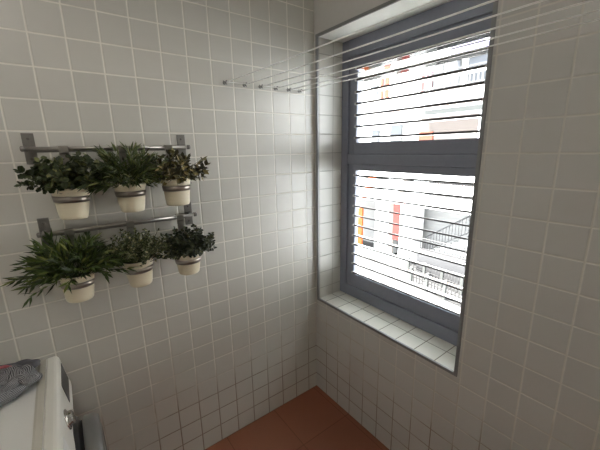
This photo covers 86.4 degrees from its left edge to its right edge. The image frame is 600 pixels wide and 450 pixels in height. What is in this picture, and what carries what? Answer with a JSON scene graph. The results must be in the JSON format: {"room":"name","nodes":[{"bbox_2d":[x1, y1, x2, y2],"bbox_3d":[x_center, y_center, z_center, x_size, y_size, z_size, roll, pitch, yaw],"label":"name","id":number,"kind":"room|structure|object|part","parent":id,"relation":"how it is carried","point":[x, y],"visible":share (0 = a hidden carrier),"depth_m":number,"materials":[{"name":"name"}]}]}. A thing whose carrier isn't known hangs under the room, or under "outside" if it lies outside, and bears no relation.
{"room":"laundry room","nodes":[
{"label":"laundry room","id":0,"kind":"room"},
{"bbox_2d":[0,0,316,449],"bbox_3d":[-0.768,0.026,1.430,2.440,2.520,0.200,-11,16,-35],"label":"wall","id":1,"kind":"structure","parent":0,"point":[176,361],"depth_m":1.45,"materials":[{"name":"tile"}]},
{"bbox_2d":[19,133,190,163],"bbox_3d":[-0.714,-0.299,1.237,0.566,0.105,0.054,-11,16,-35],"label":"wall rail","id":2,"kind":"object","parent":1,"relation":"attached to","point":[29,148],"visible":0.85,"depth_m":1.14,"materials":[{"name":"metal"}]},
{"bbox_2d":[13,146,120,219],"bbox_3d":[-0.781,-0.144,1.093,0.242,0.252,0.266,0,13,3],"label":"potted plant","id":3,"kind":"object","parent":2,"relation":"hanging from","point":[60,178],"visible":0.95,"depth_m":1.06,"materials":[{"name":"green plant"}]},
{"bbox_3d":[-0.795,-0.078,1.121,0.119,0.113,0.118,-11,16,-35],"label":"pot","id":4,"kind":"part","parent":3,"relation":"part of","materials":[{"name":"beige ceramic"}]},
{"bbox_2d":[75,141,179,212],"bbox_3d":[-0.612,-0.177,1.175,0.408,0.264,0.303,-11,16,-35],"label":"potted plant","id":5,"kind":"object","parent":2,"relation":"hanging from","point":[130,195],"visible":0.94,"depth_m":1.17,"materials":[{"name":"green plant"}]},
{"bbox_3d":[-0.648,-0.107,1.228,0.113,0.106,0.113,-11,16,-35],"label":"pot","id":6,"kind":"part","parent":5,"relation":"part of","materials":[{"name":"beige ceramic"}]},
{"bbox_2d":[134,145,209,205],"bbox_3d":[-0.494,-0.200,1.287,0.306,0.243,0.262,-11,16,-35],"label":"potted plant","id":7,"kind":"object","parent":2,"relation":"hanging from","point":[176,191],"visible":0.88,"depth_m":1.28,"materials":[{"name":"green plant"}]},
{"bbox_3d":[-0.510,-0.139,1.326,0.114,0.108,0.114,-11,16,-35],"label":"pot","id":8,"kind":"part","parent":7,"relation":"part of","materials":[{"name":"beige ceramic"}]},
{"bbox_2d":[36,202,196,243],"bbox_3d":[-0.710,-0.010,1.304,0.571,0.105,0.054,-11,16,-35],"label":"wall rail","id":9,"kind":"object","parent":1,"relation":"attached to","point":[43,223],"visible":0.88,"depth_m":1.25,"materials":[{"name":"metal"}]},
{"bbox_2d":[0,228,136,307],"bbox_3d":[-0.787,0.146,1.129,0.437,0.273,0.279,-11,16,-35],"label":"potted plant","id":10,"kind":"object","parent":9,"relation":"hanging from","point":[63,261],"visible":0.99,"depth_m":1.11,"materials":[{"name":"green plant"}]},
{"bbox_3d":[-0.813,0.223,1.175,0.113,0.103,0.112,-11,16,-35],"label":"pot","id":11,"kind":"part","parent":10,"relation":"part of","materials":[{"name":"beige ceramic"}]},
{"bbox_2d":[94,220,178,287],"bbox_3d":[-0.642,0.123,1.251,0.348,0.254,0.253,-11,16,-35],"label":"potted plant","id":12,"kind":"object","parent":9,"relation":"hanging from","point":[141,254],"visible":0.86,"depth_m":1.25,"materials":[{"name":"green plant"}]},
{"bbox_3d":[-0.651,0.187,1.291,0.119,0.111,0.118,-11,16,-35],"label":"pot","id":13,"kind":"part","parent":12,"relation":"part of","materials":[{"name":"beige ceramic"}]},
{"bbox_2d":[155,214,216,274],"bbox_3d":[-0.468,0.089,1.373,0.282,0.252,0.260,-11,16,-35],"label":"potted plant","id":14,"kind":"object","parent":9,"relation":"hanging from","point":[190,247],"visible":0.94,"depth_m":1.36,"materials":[{"name":"green plant"}]},
{"bbox_3d":[-0.491,0.164,1.408,0.116,0.092,0.116,-11,16,-35],"label":"pot","id":15,"kind":"part","parent":14,"relation":"part of","materials":[{"name":"beige ceramic"}]},
{"bbox_3d":[-0.339,-0.652,1.460,0.020,0.018,0.030,-11,16,-35],"label":"wall hook","id":16,"kind":"object","parent":1,"relation":"attached to","visible":0},
{"bbox_2d":[227,0,496,84],"bbox_3d":[0.372,-0.459,0.614,0.106,0.017,2.222,-11,16,-35],"label":"clothesline","id":17,"kind":"object","parent":16,"relation":"attached to","point":[433,1],"visible":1,"depth_m":0.86,"materials":[{"name":"white"}]},
{"bbox_3d":[-0.054,-0.707,1.666,0.020,0.018,0.030,-11,16,-35],"label":"wall hook","id":18,"kind":"object","parent":1,"relation":"attached to","visible":0},
{"bbox_2d":[291,9,599,90],"bbox_3d":[0.646,-0.511,0.812,0.076,0.017,2.222,-11,16,-35],"label":"clothesline","id":19,"kind":"object","parent":18,"relation":"attached to","point":[597,10],"visible":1,"depth_m":0.97,"materials":[{"name":"white"}]},
{"bbox_2d":[205,385,388,449],"bbox_3d":[-0.010,1.538,0.781,2.440,0.150,2.650,-11,16,-35],"label":"floor","id":20,"kind":"structure","parent":0,"point":[312,420],"depth_m":1.86,"materials":[{"name":"tile"}]},
{"bbox_2d":[0,356,106,449],"bbox_3d":[-0.944,1.003,0.944,0.696,0.852,0.600,-11,16,-35],"label":"washing machine","id":21,"kind":"object","parent":20,"relation":"on","point":[43,417],"visible":0.99,"depth_m":0.99,"materials":[{"name":"metal"}]},
{"bbox_2d":[0,359,42,406],"bbox_3d":[-1.046,0.523,0.988,0.386,0.071,0.258,-11,16,-35],"label":"garment","id":22,"kind":"object","parent":21,"relation":"on","point":[16,377],"visible":1,"depth_m":1.03,"materials":[{"name":"grey fabric"}]},
{"bbox_3d":[-1.003,0.671,0.825,0.566,0.150,0.600,-11,16,-35],"label":"panel","id":23,"kind":"part","parent":21,"relation":"part of","materials":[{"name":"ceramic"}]},
{"bbox_3d":[-0.754,0.624,1.005,0.056,0.149,0.600,-11,16,-35],"label":"control panel","id":24,"kind":"part","parent":21,"relation":"part of","materials":[{"name":"plastic"}]},
{"bbox_3d":[-0.614,0.655,0.852,0.016,0.087,0.168,-11,16,-35],"label":"detergent drawer","id":25,"kind":"part","parent":21,"relation":"part of","materials":[{"name":"plastic"}]},
{"bbox_3d":[-0.721,0.863,1.084,0.036,0.414,0.414,-11,16,-35],"label":"door","id":26,"kind":"part","parent":21,"relation":"part of","materials":[{"name":"grey plastic"}]},
{"bbox_2d":[314,0,599,449],"bbox_3d":[0.854,0.070,1.115,0.220,2.520,2.250,-11,16,-35],"label":"wall","id":27,"kind":"structure","parent":0,"point":[528,377],"depth_m":1.11,"materials":[{"name":"tile"}]},
{"bbox_2d":[315,34,319,299],"bbox_3d":[0.104,-0.267,1.875,0.010,1.536,0.014,-11,16,-35],"label":"trim","id":28,"kind":"structure","parent":27,"relation":"attached to","point":[316,37],"depth_m":1.85,"materials":[{"name":"silver metal"}]},
{"bbox_2d":[317,0,400,36],"bbox_3d":[0.359,-0.928,1.347,0.010,0.014,0.886,-11,16,-35],"label":"trim","id":29,"kind":"structure","parent":27,"relation":"attached to","point":[390,2],"depth_m":1.46,"materials":[{"name":"silver metal"}]},
{"bbox_2d":[319,298,453,374],"bbox_3d":[0.388,0.552,1.699,0.010,0.014,0.886,-11,16,-35],"label":"trim","id":30,"kind":"structure","parent":27,"relation":"attached to","point":[419,354],"depth_m":1.59,"materials":[{"name":"silver metal"}]},
{"bbox_2d":[340,0,492,345],"bbox_3d":[0.550,-0.222,1.651,0.085,1.511,0.890,-11,16,-35],"label":"window","id":31,"kind":"structure","parent":27,"relation":"in","point":[448,157],"depth_m":1.61,"materials":[{"name":"painted metal"},{"name":"glass"}]},
{"bbox_3d":[0.566,0.362,1.775,0.068,0.024,0.690,-11,16,-35],"label":"louver blade","id":32,"kind":"part","parent":31,"relation":"part of","materials":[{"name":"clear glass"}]},
{"bbox_3d":[0.564,0.242,1.747,0.068,0.024,0.690,-11,16,-35],"label":"louver blade","id":33,"kind":"part","parent":31,"relation":"part of","materials":[{"name":"clear glass"}]},
{"bbox_3d":[0.565,0.304,1.761,0.068,0.024,0.690,-11,16,-35],"label":"louver blade","id":34,"kind":"part","parent":31,"relation":"part of","materials":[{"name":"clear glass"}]},
{"bbox_3d":[0.563,0.183,1.732,0.068,0.024,0.690,-11,16,-35],"label":"louver blade","id":35,"kind":"part","parent":31,"relation":"part of","materials":[{"name":"clear glass"}]},
{"bbox_3d":[0.559,0.069,1.722,0.055,0.770,0.786,-11,16,-35],"label":"sash","id":36,"kind":"part","parent":31,"relation":"part of","materials":[{"name":"metal"}]},
{"bbox_3d":[0.562,0.127,1.719,0.068,0.024,0.690,-11,16,-35],"label":"louver blade","id":37,"kind":"part","parent":31,"relation":"part of","materials":[{"name":"clear glass"}]},
{"bbox_3d":[0.560,0.064,1.704,0.068,0.024,0.690,-11,16,-35],"label":"louver blade","id":38,"kind":"part","parent":31,"relation":"part of","materials":[{"name":"clear glass"}]},
{"bbox_3d":[0.556,-0.172,1.648,0.068,0.024,0.690,-11,16,-35],"label":"louver blade","id":39,"kind":"part","parent":31,"relation":"part of","materials":[{"name":"clear glass"}]},
{"bbox_3d":[0.557,-0.112,1.663,0.068,0.024,0.690,-11,16,-35],"label":"louver blade","id":40,"kind":"part","parent":31,"relation":"part of","materials":[{"name":"clear glass"}]},
{"bbox_3d":[0.555,-0.230,1.634,0.068,0.024,0.690,-11,16,-35],"label":"louver blade","id":41,"kind":"part","parent":31,"relation":"part of","materials":[{"name":"clear glass"}]},
{"bbox_3d":[0.545,-0.616,1.559,0.055,0.524,0.786,-11,16,-35],"label":"sash","id":42,"kind":"part","parent":31,"relation":"part of","materials":[{"name":"metal"}]},
{"bbox_3d":[0.550,-0.505,1.570,0.069,0.007,0.690,-11,16,-35],"label":"louver blade","id":43,"kind":"part","parent":31,"relation":"part of","materials":[{"name":"clear glass"}]},
{"bbox_3d":[0.549,-0.565,1.556,0.069,0.007,0.690,-11,16,-35],"label":"louver blade","id":44,"kind":"part","parent":31,"relation":"part of","materials":[{"name":"clear glass"}]},
{"bbox_3d":[0.548,-0.625,1.541,0.069,0.007,0.690,-11,16,-35],"label":"louver blade","id":45,"kind":"part","parent":31,"relation":"part of","materials":[{"name":"clear glass"}]},
{"bbox_3d":[0.547,-0.684,1.527,0.069,0.007,0.690,-11,16,-35],"label":"louver blade","id":46,"kind":"part","parent":31,"relation":"part of","materials":[{"name":"clear glass"}]},
{"bbox_3d":[0.546,-0.745,1.513,0.069,0.007,0.690,-11,16,-35],"label":"louver blade","id":47,"kind":"part","parent":31,"relation":"part of","materials":[{"name":"clear glass"}]},
{"bbox_3d":[0.545,-0.803,1.499,0.069,0.007,0.690,-11,16,-35],"label":"louver blade","id":48,"kind":"part","parent":31,"relation":"part of","materials":[{"name":"clear glass"}]},
{"bbox_2d":[454,0,498,376],"bbox_3d":[0.643,-0.110,1.171,0.010,1.536,0.014,-11,16,-35],"label":"trim","id":49,"kind":"structure","parent":27,"relation":"attached to","point":[495,4],"depth_m":1.15,"materials":[{"name":"silver metal"}]},
{"bbox_3d":[-0.189,-0.681,1.569,0.020,0.018,0.030,-11,16,-35],"label":"wall hook","id":50,"kind":"object","parent":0,"visible":0},
{"bbox_2d":[263,0,595,87],"bbox_3d":[0.517,-0.487,0.719,0.092,0.017,2.222,-11,16,-35],"label":"clothesline","id":51,"kind":"object","parent":50,"relation":"hanging from","point":[539,1],"visible":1,"depth_m":0.87,"materials":[{"name":"white"}]},
{"label":"outside","id":52,"kind":"structure","parent":0,"visible":0},
{"bbox_2d":[357,240,461,309],"bbox_3d":[10.237,0.931,22.719,28.000,0.300,48.000,-11,16,-35],"label":"ground","id":53,"kind":"structure","parent":52,"point":[387,269],"depth_m":16.04,"materials":[{"name":"white concrete"}]},
{"bbox_2d":[357,37,489,262],"bbox_3d":[8.677,-4.100,17.845,9.600,11.800,36.000,-11,16,-35],"label":"apartment building","id":54,"kind":"structure","parent":53,"relation":"on","point":[473,93],"depth_m":16.50,"materials":[{"name":"white concrete"}]},
{"bbox_3d":[3.763,0.091,20.293,0.120,2.500,0.550,-11,16,-35],"label":"door panel","id":55,"kind":"part","parent":54,"relation":"part of","materials":[{"name":"orange paint"}]},
{"bbox_3d":[4.105,-7.487,17.651,0.030,0.850,0.450,-11,16,-35],"label":"pane","id":56,"kind":"part","parent":54,"relation":"part of","materials":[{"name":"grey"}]},
{"bbox_3d":[4.275,-4.850,18.113,0.030,0.900,0.450,-11,16,-35],"label":"pane","id":57,"kind":"part","parent":54,"relation":"part of","materials":[{"name":"grey glass"}]},
{"bbox_2d":[380,78,383,98],"bbox_3d":[4.433,-7.369,17.238,0.080,1.000,0.170,-11,16,-35],"label":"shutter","id":58,"kind":"object","parent":54,"relation":"hanging from","point":[381,79],"depth_m":17.22,"materials":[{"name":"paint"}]},
{"bbox_2d":[385,77,389,97],"bbox_3d":[4.639,-7.309,16.968,0.080,1.000,0.180,-11,16,-35],"label":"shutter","id":59,"kind":"object","parent":54,"relation":"hanging from","point":[387,79],"depth_m":16.96,"materials":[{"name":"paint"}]},
{"bbox_3d":[4.752,-2.289,17.035,0.050,0.400,1.300,-11,16,-35],"label":"railing","id":60,"kind":"part","parent":54,"relation":"part of","materials":[{"name":"white paint"}]},
{"bbox_3d":[5.232,0.124,18.305,0.080,3.500,0.330,-11,16,-35],"label":"infill panel","id":61,"kind":"part","parent":54,"relation":"part of","materials":[{"name":"white paint"}]},
{"bbox_3d":[5.413,-0.344,17.878,0.140,2.400,0.390,-11,16,-35],"label":"door panel","id":62,"kind":"part","parent":54,"relation":"part of","materials":[{"name":"red paint"}]},
{"bbox_3d":[5.110,-4.776,16.978,0.030,1.250,0.650,-11,16,-35],"label":"pane","id":63,"kind":"part","parent":54,"relation":"part of","materials":[{"name":"grey glass"}]},
{"bbox_2d":[418,132,433,139],"bbox_3d":[6.170,-4.010,15.723,0.080,1.100,0.750,-11,16,-35],"label":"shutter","id":64,"kind":"object","parent":54,"relation":"hanging from","point":[429,137],"depth_m":15.57,"materials":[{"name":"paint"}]},
{"bbox_3d":[6.365,-6.804,14.706,0.030,1.000,0.400,-11,16,-35],"label":"pane","id":65,"kind":"part","parent":54,"relation":"part of","materials":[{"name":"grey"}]},
{"bbox_3d":[6.757,-1.715,14.413,0.050,0.420,4.000,-11,16,-35],"label":"railing","id":66,"kind":"part","parent":54,"relation":"part of","materials":[{"name":"white paint"}]},
{"bbox_3d":[6.816,-4.252,14.852,0.040,1.550,2.800,-11,16,-35],"label":"wall panel","id":67,"kind":"part","parent":54,"relation":"part of","materials":[{"name":"beige paint"}]},
{"bbox_3d":[6.520,-6.248,13.541,0.050,0.750,3.700,-11,16,-35],"label":"railing","id":68,"kind":"part","parent":54,"relation":"part of","materials":[{"name":"grey paint"}]},
{"bbox_3d":[6.784,-6.682,14.158,0.030,1.000,0.600,-11,16,-35],"label":"pane","id":69,"kind":"part","parent":54,"relation":"part of","materials":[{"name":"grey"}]},
{"bbox_3d":[7.443,-6.491,13.298,0.030,1.000,0.800,-11,16,-35],"label":"pane","id":70,"kind":"part","parent":54,"relation":"part of","materials":[{"name":"grey"}]},
{"bbox_2d":[406,257,463,295],"bbox_3d":[6.403,2.397,14.419,0.137,0.830,4.083,-8,15,-27],"label":"fence","id":71,"kind":"object","parent":53,"relation":"on","point":[423,270],"visible":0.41,"depth_m":14.47,"materials":[{"name":"grey metal"}]},
{"bbox_3d":[5.939,2.204,15.268,0.120,0.830,0.120,-11,16,-35],"label":"post","id":72,"kind":"part","parent":71,"relation":"part of","materials":[{"name":"grey metal"}]},
{"bbox_3d":[6.403,2.397,14.419,0.120,0.830,0.120,-11,16,-35],"label":"post","id":73,"kind":"part","parent":71,"relation":"part of","materials":[{"name":"grey metal"}]},
{"bbox_3d":[6.866,2.590,13.570,0.120,0.830,0.120,-11,16,-35],"label":"post","id":74,"kind":"part","parent":71,"relation":"part of","materials":[{"name":"grey metal"}]},
{"bbox_2d":[409,267,461,304],"bbox_3d":[5.971,2.696,13.196,0.138,0.830,3.788,-8,15,-26],"label":"fence","id":75,"kind":"object","parent":53,"relation":"on","point":[411,276],"visible":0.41,"depth_m":13.73,"materials":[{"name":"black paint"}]},
{"bbox_3d":[5.134,2.337,14.777,0.120,0.830,0.120,-11,16,-35],"label":"post","id":76,"kind":"part","parent":75,"relation":"part of","materials":[{"name":"grey metal"}]},
{"bbox_3d":[5.552,2.517,13.986,0.120,0.830,0.120,-11,16,-35],"label":"post","id":77,"kind":"part","parent":75,"relation":"part of","materials":[{"name":"grey metal"}]},
{"bbox_3d":[5.971,2.696,13.196,0.120,0.830,0.120,-11,16,-35],"label":"post","id":78,"kind":"part","parent":75,"relation":"part of","materials":[{"name":"grey metal"}]},
{"bbox_2d":[416,215,470,285],"bbox_3d":[7.095,0.855,14.695,1.100,3.677,3.360,-11,16,-35],"label":"staircase","id":79,"kind":"structure","parent":53,"relation":"on","point":[458,256],"depth_m":14.66,"materials":[{"name":"grey paint"}]},
{"bbox_3d":[6.810,1.777,14.727,0.400,1.879,2.911,-11,16,-35],"label":"landing railing","id":80,"kind":"part","parent":79,"relation":"part of","materials":[{"name":"grey metal"}]},
{"bbox_3d":[6.932,0.321,14.553,0.069,2.566,2.637,-11,16,-35],"label":"handrail","id":81,"kind":"part","parent":79,"relation":"part of","materials":[{"name":"grey metal"}]}
]}

